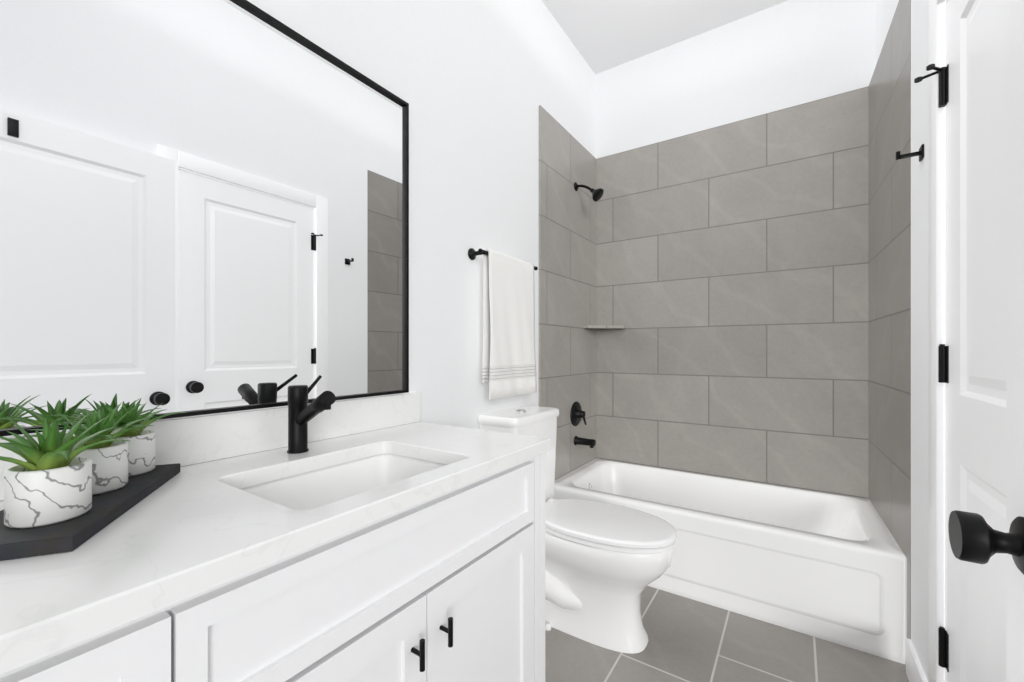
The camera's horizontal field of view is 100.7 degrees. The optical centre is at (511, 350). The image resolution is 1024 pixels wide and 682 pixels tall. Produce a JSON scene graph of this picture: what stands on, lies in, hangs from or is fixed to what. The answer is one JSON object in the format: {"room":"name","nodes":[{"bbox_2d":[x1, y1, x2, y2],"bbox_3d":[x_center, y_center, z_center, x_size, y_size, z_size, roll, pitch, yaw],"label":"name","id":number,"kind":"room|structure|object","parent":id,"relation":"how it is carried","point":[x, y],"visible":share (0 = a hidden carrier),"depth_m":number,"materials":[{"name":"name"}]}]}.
{"room":"bathroom","nodes":[
{"label":"bathroom","id":0,"kind":"room"},
{"bbox_2d":[2,0,594,436],"bbox_3d":[-0.664,-0.414,1.287,0.120,3.175,4.600,0,0,34],"label":"wall","id":1,"kind":"structure","parent":0,"point":[474,84],"depth_m":1.84,"materials":[{"name":"paint"}]},
{"bbox_2d":[0,0,408,435],"bbox_3d":[-0.670,-0.375,1.139,0.030,1.056,1.010,0,0,34],"label":"mirror","id":2,"kind":"object","parent":1,"relation":"attached to","point":[204,207],"visible":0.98,"depth_m":1.00,"materials":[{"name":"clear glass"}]},
{"bbox_2d":[468,248,537,269],"bbox_3d":[-0.031,-0.432,2.050,0.082,0.052,0.483,0,0,34],"label":"towel rail","id":3,"kind":"object","parent":1,"relation":"attached to","point":[472,253],"visible":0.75,"depth_m":1.88,"materials":[{"name":"black metal"}]},
{"bbox_2d":[482,249,536,399],"bbox_3d":[-0.002,-0.117,2.028,0.055,0.664,0.387,0,0,34],"label":"hanging towel","id":4,"kind":"object","parent":3,"relation":"hanging from","point":[508,364],"visible":1,"depth_m":1.98,"materials":[{"name":"white fabric"}]},
{"bbox_2d":[539,105,595,479],"bbox_3d":[0.382,-0.105,2.732,0.012,2.556,0.817,0,0,34],"label":"tile","id":5,"kind":"structure","parent":1,"relation":"attached to","point":[567,288],"depth_m":2.66,"materials":[{"name":"grey tile"}]},
{"bbox_2d":[570,402,586,425],"bbox_3d":[0.442,0.413,2.754,0.062,0.160,0.160,0,0,34],"label":"shower valve","id":6,"kind":"object","parent":5,"relation":"attached to","point":[577,413],"visible":1,"depth_m":2.74,"materials":[{"name":"black metal"}]},
{"bbox_2d":[574,436,595,447],"bbox_3d":[0.471,0.589,2.735,0.132,0.062,0.060,0,0,34],"label":"tub spout","id":7,"kind":"object","parent":5,"relation":"attached to","point":[591,443],"visible":1,"depth_m":2.72,"materials":[{"name":"black metal"}]},
{"bbox_2d":[574,182,603,201],"bbox_3d":[0.494,-1.025,2.719,0.188,0.149,0.086,0,0,34],"label":"shower head","id":8,"kind":"object","parent":5,"relation":"attached to","point":[597,194],"visible":1,"depth_m":2.69},
{"bbox_2d":[542,0,787,73],"bbox_3d":[0.037,-2.027,0.830,1.834,0.050,4.620,0,0,34],"label":"ceiling","id":9,"kind":"structure","parent":0,"point":[603,35],"depth_m":2.58,"materials":[{"name":"paint"}]},
{"bbox_2d":[545,586,908,681],"bbox_3d":[0.037,1.198,0.830,1.834,0.050,4.620,0,0,34],"label":"floor","id":10,"kind":"structure","parent":0,"point":[690,640],"depth_m":1.63,"materials":[{"name":"tile"}]},
{"bbox_2d":[0,453,544,681],"bbox_3d":[-0.427,0.740,0.972,0.582,0.866,1.132,0,0,34],"label":"bathroom vanity","id":11,"kind":"object","parent":10,"relation":"on","point":[449,586],"visible":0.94,"depth_m":0.79,"materials":[{"name":"paint"}]},
{"bbox_2d":[0,392,550,674],"bbox_3d":[-0.441,0.233,0.986,0.582,0.147,1.148,0,0,34],"label":"countertop","id":12,"kind":"structure","parent":11,"relation":"on","point":[200,522],"depth_m":0.72,"materials":[{"name":"stone"}]},
{"bbox_2d":[0,463,179,560],"bbox_3d":[-0.738,0.260,0.727,0.160,0.020,0.400,0,0,-21],"label":"tray","id":13,"kind":"object","parent":12,"relation":"on","point":[104,511],"visible":0.5,"depth_m":0.61,"materials":[{"name":"black wood"}]},
{"bbox_2d":[0,413,128,527],"bbox_3d":[-0.686,0.171,0.621,0.214,0.155,0.173,0,0,34],"label":"plant","id":14,"kind":"object","parent":13,"relation":"on","point":[49,482],"visible":1,"depth_m":0.61,"materials":[{"name":"green plant"}]},
{"bbox_2d":[22,402,156,494],"bbox_3d":[-0.742,0.174,0.749,0.204,0.150,0.196,0,0,34],"label":"plant","id":15,"kind":"object","parent":13,"relation":"on","point":[109,466],"visible":0.62,"depth_m":0.75,"materials":[{"name":"green plant"}]},
{"bbox_2d":[58,399,185,476],"bbox_3d":[-0.762,0.172,0.837,0.158,0.153,0.179,0,0,34],"label":"plant","id":16,"kind":"object","parent":13,"relation":"on","point":[141,450],"visible":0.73,"depth_m":0.85,"materials":[{"name":"green plant"}]},
{"bbox_2d":[287,375,335,453],"bbox_3d":[-0.507,0.170,1.123,0.175,0.200,0.105,0,0,34],"label":"faucet","id":17,"kind":"object","parent":12,"relation":"on","point":[302,413],"visible":1,"depth_m":1.11,"materials":[{"name":"black metal"}]},
{"bbox_2d":[240,453,445,509],"bbox_3d":[-0.365,0.373,0.993,0.349,0.132,0.469,0,0,34],"label":"sink","id":18,"kind":"object","parent":12,"relation":"in","point":[317,488],"visible":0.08,"depth_m":1.14,"materials":[{"name":"ceramic"}]},
{"bbox_2d":[478,406,676,653],"bbox_3d":[0.289,0.727,1.852,0.816,0.892,0.420,0,0,34],"label":"toilet","id":19,"kind":"object","parent":10,"relation":"on","point":[606,564],"visible":0.65,"depth_m":1.70,"materials":[{"name":"ceramic"}]},
{"bbox_2d":[554,458,905,663],"bbox_3d":[1.040,0.973,2.319,1.536,0.400,0.744,0,0,34],"label":"bathtub","id":20,"kind":"object","parent":10,"relation":"on","point":[827,566],"visible":0.73,"depth_m":1.91,"materials":[{"name":"ceramic"}]},
{"bbox_2d":[595,0,875,158],"bbox_3d":[1.280,-0.414,2.688,1.554,3.175,0.108,0,0,34],"label":"wall","id":21,"kind":"structure","parent":0,"point":[786,54],"depth_m":2.56,"materials":[{"name":"paint"}]},
{"bbox_2d":[584,325,625,329],"bbox_3d":[0.637,-0.162,2.909,0.215,0.020,0.215,0,0,34],"label":"corner shelf","id":22,"kind":"object","parent":21,"relation":"attached to","point":[596,327],"visible":0.94,"depth_m":2.89,"materials":[{"name":"stone"}]},
{"bbox_2d":[596,86,868,498],"bbox_3d":[1.239,-0.105,2.643,1.512,2.556,0.012,0,0,34],"label":"tile","id":23,"kind":"structure","parent":21,"relation":"attached to","point":[732,277],"depth_m":2.54,"materials":[{"name":"grey tile"}]},
{"bbox_2d":[876,0,928,681],"bbox_3d":[0.697,-0.414,0.311,0.120,3.175,4.492,0,0,34],"label":"wall","id":24,"kind":"structure","parent":0,"point":[885,10],"depth_m":1.43,"materials":[{"name":"paint"}]},
{"bbox_2d":[869,0,910,638],"bbox_3d":[1.658,-0.105,1.882,0.030,2.556,0.812,0,0,34],"label":"tile","id":25,"kind":"structure","parent":24,"relation":"attached to","point":[890,303],"depth_m":1.78,"materials":[{"name":"grey tile"}]},
{"bbox_2d":[896,144,923,161],"bbox_3d":[1.320,-0.649,1.409,0.066,0.042,0.042,0,0,34],"label":"robe hook","id":26,"kind":"object","parent":24,"relation":"attached to","point":[920,153],"visible":1,"depth_m":1.40,"materials":[{"name":"black metal"}]},
{"bbox_2d":[906,638,927,681],"bbox_3d":[1.346,1.108,1.402,0.014,0.130,0.328,0,0,34],"label":"baseboard","id":27,"kind":"structure","parent":24,"relation":"attached to","point":[914,671],"depth_m":1.45,"materials":[{"name":"paint"}]},
{"bbox_2d":[929,0,947,681],"bbox_3d":[1.035,0.059,0.833,0.138,2.229,0.946,0,0,34],"label":"door frame","id":28,"kind":"structure","parent":24,"relation":"attached to","point":[936,337],"depth_m":1.19,"materials":[{"name":"paint"}]},
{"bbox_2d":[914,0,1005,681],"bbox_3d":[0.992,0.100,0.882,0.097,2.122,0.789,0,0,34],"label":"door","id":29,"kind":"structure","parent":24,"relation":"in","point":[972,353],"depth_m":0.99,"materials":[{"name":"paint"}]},
{"bbox_3d":[-0.395,-0.414,0.184,1.554,3.175,0.126,0,0,34],"label":"wall","id":30,"kind":"structure","parent":0,"visible":0},
{"bbox_2d":[948,0,1023,681],"bbox_3d":[0.421,0.100,0.236,0.099,2.122,0.810,0,0,34],"label":"door","id":31,"kind":"structure","parent":30,"relation":"in","point":[975,538],"depth_m":0.54,"materials":[{"name":"paint"}]}
]}

